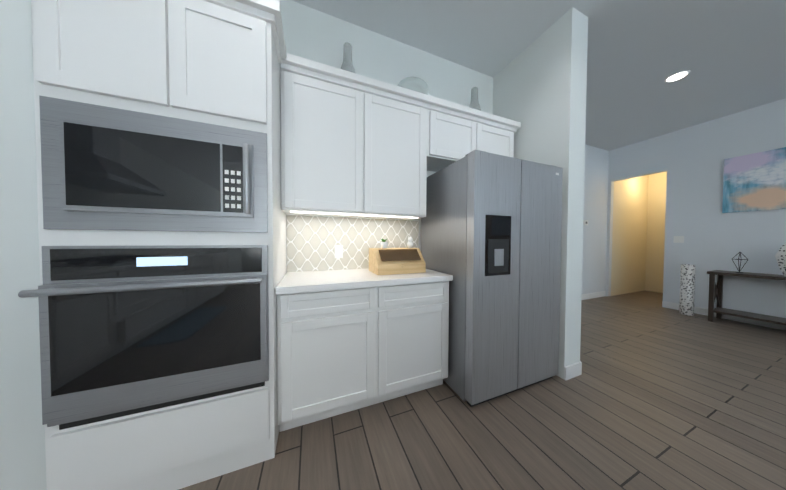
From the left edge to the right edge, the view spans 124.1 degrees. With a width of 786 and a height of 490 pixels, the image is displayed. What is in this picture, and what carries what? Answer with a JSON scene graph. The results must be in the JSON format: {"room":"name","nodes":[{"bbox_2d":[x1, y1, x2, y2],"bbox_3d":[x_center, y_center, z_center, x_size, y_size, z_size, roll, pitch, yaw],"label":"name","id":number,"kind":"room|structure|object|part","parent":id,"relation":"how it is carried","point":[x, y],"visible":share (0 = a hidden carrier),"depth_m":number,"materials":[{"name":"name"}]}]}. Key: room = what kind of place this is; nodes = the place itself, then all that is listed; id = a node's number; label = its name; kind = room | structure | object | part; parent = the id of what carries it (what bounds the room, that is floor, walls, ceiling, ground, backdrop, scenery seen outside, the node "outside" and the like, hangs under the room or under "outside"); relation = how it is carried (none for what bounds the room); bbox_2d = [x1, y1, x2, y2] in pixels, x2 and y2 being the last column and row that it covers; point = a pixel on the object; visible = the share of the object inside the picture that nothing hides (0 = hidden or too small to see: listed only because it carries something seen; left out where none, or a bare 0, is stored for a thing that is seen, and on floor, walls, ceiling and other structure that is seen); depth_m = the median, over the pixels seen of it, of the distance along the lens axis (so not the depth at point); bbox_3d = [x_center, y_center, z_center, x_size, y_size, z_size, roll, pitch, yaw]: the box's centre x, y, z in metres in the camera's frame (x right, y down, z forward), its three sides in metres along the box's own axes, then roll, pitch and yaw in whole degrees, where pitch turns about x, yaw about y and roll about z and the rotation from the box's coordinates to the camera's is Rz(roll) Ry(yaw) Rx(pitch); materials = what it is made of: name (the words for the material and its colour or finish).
{"room":"kitchen","nodes":[
{"label":"kitchen","id":0,"kind":"room"},
{"bbox_2d":[0,0,46,489],"bbox_3d":[-1.657,-0.389,0.377,0.100,3.100,1.075,1,1,24],"label":"wall","id":1,"kind":"structure","parent":0,"point":[22,451],"depth_m":0.80,"materials":[{"name":"white paint"}]},
{"bbox_2d":[278,0,492,269],"bbox_3d":[-0.238,-0.417,1.990,2.990,3.100,0.100,0,1,-21],"label":"wall","id":2,"kind":"structure","parent":0,"point":[312,34],"depth_m":1.94,"materials":[{"name":"white paint"}]},
{"bbox_2d":[280,58,375,217],"bbox_3d":[-0.510,-0.715,1.633,0.616,0.950,0.348,0,1,-21],"label":"upper cabinet","id":3,"kind":"object","parent":2,"relation":"attached to","point":[354,145],"depth_m":1.47,"materials":[{"name":"white wood"}]},
{"bbox_2d":[341,42,354,72],"bbox_3d":[-0.366,-1.427,1.690,0.137,0.370,0.137,0,1,-21],"label":"glass vase","id":4,"kind":"object","parent":3,"relation":"on","point":[348,62],"visible":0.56,"depth_m":1.66,"materials":[{"name":"white"}]},
{"bbox_2d":[286,215,418,271],"bbox_3d":[-0.301,-0.013,1.913,1.207,0.464,0.014,0,1,-21],"label":"tile backsplash","id":5,"kind":"structure","parent":2,"relation":"attached to","point":[316,243],"depth_m":1.84,"materials":[{"name":"beige tile"}]},
{"bbox_2d":[364,85,431,219],"bbox_3d":[-0.054,-0.717,1.812,0.616,0.950,0.348,0,1,-21],"label":"upper cabinet","id":6,"kind":"object","parent":2,"relation":"attached to","point":[403,121],"depth_m":1.68,"materials":[{"name":"white wood"}]},
{"bbox_2d":[397,77,428,94],"bbox_3d":[0.173,-1.403,1.917,0.277,0.318,0.152,0,1,-21],"label":"decorative plate","id":7,"kind":"object","parent":6,"relation":"on","point":[417,84],"visible":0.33,"depth_m":1.93,"materials":[{"name":"white"}]},
{"bbox_2d":[432,101,483,171],"bbox_3d":[0.506,-0.979,2.025,0.583,0.430,0.348,0,1,-21],"label":"upper cabinet","id":8,"kind":"object","parent":2,"relation":"attached to","point":[456,133],"depth_m":1.87,"materials":[{"name":"white wood"}]},
{"bbox_2d":[470,87,480,110],"bbox_3d":[0.844,-1.432,2.164,0.137,0.370,0.137,0,1,-21],"label":"glass vase","id":9,"kind":"object","parent":8,"relation":"on","point":[474,94],"visible":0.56,"depth_m":2.14,"materials":[{"name":"white"}]},
{"bbox_2d":[484,117,519,156],"bbox_3d":[0.922,-0.981,2.188,0.563,0.430,0.348,0,1,-21],"label":"upper cabinet","id":10,"kind":"object","parent":2,"relation":"attached to","point":[498,135],"depth_m":2.05,"materials":[{"name":"white wood"}]},
{"bbox_2d":[179,290,785,489],"bbox_3d":[2.984,1.225,-0.202,11.600,0.060,11.400,0,1,-21],"label":"floor","id":11,"kind":"structure","parent":0,"point":[655,395],"depth_m":1.31,"materials":[{"name":"brown wood"}]},
{"bbox_2d":[18,0,286,489],"bbox_3d":[-1.082,-0.044,1.211,0.843,2.380,0.746,0,1,-21],"label":"tall cabinet","id":12,"kind":"object","parent":11,"relation":"on","point":[162,235],"visible":0.98,"depth_m":0.92,"materials":[{"name":"white painted wood"}]},
{"bbox_2d":[275,268,452,431],"bbox_3d":[-0.207,0.683,1.653,1.187,0.915,0.593,0,1,-21],"label":"base cabinet","id":13,"kind":"object","parent":11,"relation":"on","point":[348,340],"visible":1,"depth_m":1.37,"materials":[{"name":"white wood"}]},
{"bbox_2d":[369,248,425,274],"bbox_3d":[0.032,0.126,1.747,0.410,0.195,0.272,0,1,-21],"label":"bread box","id":14,"kind":"object","parent":13,"relation":"on","point":[387,261],"visible":0.98,"depth_m":1.66,"materials":[{"name":"brown wood"}]},
{"bbox_2d":[380,239,387,247],"bbox_3d":[-0.073,-0.014,1.730,0.073,0.082,0.067,0,1,-21],"label":"planter","id":15,"kind":"object","parent":14,"relation":"on","point":[383,244],"visible":1,"depth_m":1.71,"materials":[{"name":"white ceramic"}]},
{"bbox_2d":[407,236,412,247],"bbox_3d":[0.148,-0.025,1.817,0.060,0.108,0.057,0,1,-21],"label":"owl figurine","id":16,"kind":"object","parent":14,"relation":"on","point":[410,243],"visible":1,"depth_m":1.80,"materials":[{"name":"white ceramic"}]},
{"bbox_2d":[421,150,562,406],"bbox_3d":[0.848,0.236,1.924,0.930,1.808,0.742,0,1,-21],"label":"refrigerator","id":17,"kind":"object","parent":11,"relation":"on","point":[491,233],"visible":0.96,"depth_m":1.57,"materials":[{"name":"silver metal"}]},
{"bbox_2d":[679,264,695,315],"bbox_3d":[4.752,0.721,3.369,0.140,0.809,0.140,0,1,-21],"label":"floor vase","id":18,"kind":"object","parent":11,"relation":"on","point":[687,289],"visible":1,"depth_m":3.33,"materials":[{"name":"white ceramic"}]},
{"bbox_2d":[707,270,785,324],"bbox_3d":[5.075,0.773,2.627,0.400,0.740,1.200,0,1,-21],"label":"console table","id":19,"kind":"object","parent":11,"relation":"on","point":[715,290],"visible":1,"depth_m":3.01,"materials":[{"name":"brown wood"}]},
{"bbox_2d":[732,252,747,272],"bbox_3d":[4.930,0.244,2.966,0.091,0.301,0.091,1,1,24],"label":"wire sculpture","id":20,"kind":"object","parent":19,"relation":"on","point":[738,259],"visible":1,"depth_m":2.96,"materials":[{"name":"black metal"}]},
{"bbox_2d":[775,243,785,275],"bbox_3d":[5.061,0.183,2.629,0.260,0.439,0.225,0,1,-21],"label":"vase","id":21,"kind":"object","parent":19,"relation":"on","point":[780,256],"visible":1,"depth_m":2.67,"materials":[{"name":"white ceramic"}]},
{"bbox_2d":[292,0,785,150],"bbox_3d":[3.743,-1.938,0.023,10.000,0.060,11.400,0,1,-21],"label":"ceiling","id":22,"kind":"structure","parent":0,"point":[730,55],"depth_m":2.04,"materials":[{"name":"white paint"}]},
{"bbox_2d":[664,70,690,82],"bbox_3d":[3.306,-1.958,2.429,0.183,0.006,0.183,0,1,-30],"label":"recessed light","id":23,"kind":"object","parent":22,"relation":"in","point":[676,76],"visible":1,"depth_m":2.41,"materials":[{"name":"white plastic"}]},
{"bbox_2d":[493,7,587,378],"bbox_3d":[1.266,-0.422,2.552,0.220,3.100,1.650,0,1,-21],"label":"wall","id":24,"kind":"structure","parent":0,"point":[539,87],"depth_m":1.81,"materials":[{"name":"white paint"}]},
{"bbox_2d":[564,361,581,374],"bbox_3d":[1.396,1.074,2.555,0.014,0.110,1.524,0,1,-21],"label":"baseboard","id":25,"kind":"structure","parent":24,"relation":"attached to","point":[572,370],"depth_m":1.81,"materials":[{"name":"white"}]},
{"bbox_2d":[582,144,608,293],"bbox_3d":[3.981,-0.449,4.367,1.400,3.100,0.250,0,1,-21],"label":"wall","id":26,"kind":"structure","parent":0,"point":[595,216],"depth_m":4.31,"materials":[{"name":"white paint"}]},
{"bbox_2d":[581,291,605,299],"bbox_3d":[3.970,1.049,4.255,1.286,0.110,0.013,0,1,-21],"label":"baseboard","id":27,"kind":"structure","parent":26,"relation":"attached to","point":[597,294],"depth_m":4.32,"materials":[{"name":"white"}]},
{"bbox_2d":[611,175,650,295],"bbox_3d":[5.423,-0.452,4.797,1.600,3.100,0.100,0,1,-21],"label":"wall","id":28,"kind":"structure","parent":0,"point":[638,231],"depth_m":4.73,"materials":[{"name":"beige paint"}]},
{"bbox_2d":[647,172,666,291],"bbox_3d":[6.277,-0.445,4.675,0.100,3.100,0.690,0,1,-21],"label":"wall","id":29,"kind":"structure","parent":0,"point":[656,191],"depth_m":4.88,"materials":[{"name":"beige paint"}]},
{"bbox_2d":[663,236,664,274],"bbox_3d":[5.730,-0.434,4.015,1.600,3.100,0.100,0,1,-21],"label":"wall","id":30,"kind":"structure","parent":0,"point":[663,236],"depth_m":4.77,"materials":[{"name":"beige paint"}]},
{"bbox_2d":[605,98,785,317],"bbox_3d":[5.172,-0.416,3.061,0.134,3.100,3.050,0,1,-21],"label":"wall","id":31,"kind":"structure","parent":0,"point":[689,161],"depth_m":3.20,"materials":[{"name":"white paint"}]},
{"bbox_3d":[5.262,-0.888,2.688,0.033,0.820,1.090,0,1,-21],"label":"canvas picture","id":32,"kind":"part","parent":31,"relation":"part of"},
{"bbox_2d":[662,301,785,330],"bbox_3d":[5.275,1.088,2.704,0.014,0.110,2.274,0,1,-21],"label":"baseboard","id":33,"kind":"structure","parent":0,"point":[698,310],"depth_m":3.13,"materials":[{"name":"white"}]},
{"bbox_3d":[2.194,-0.444,3.747,2.380,3.100,0.100,0,1,-21],"label":"wall","id":34,"kind":"structure","parent":0,"visible":0},
{"bbox_2d":[673,236,683,242],"bbox_3d":[4.923,-0.095,3.594,0.011,0.115,0.110,0,1,-21],"label":"switch plate","id":35,"kind":"object","parent":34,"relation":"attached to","point":[678,239],"depth_m":3.60,"materials":[{"name":"white plastic"}]}
]}

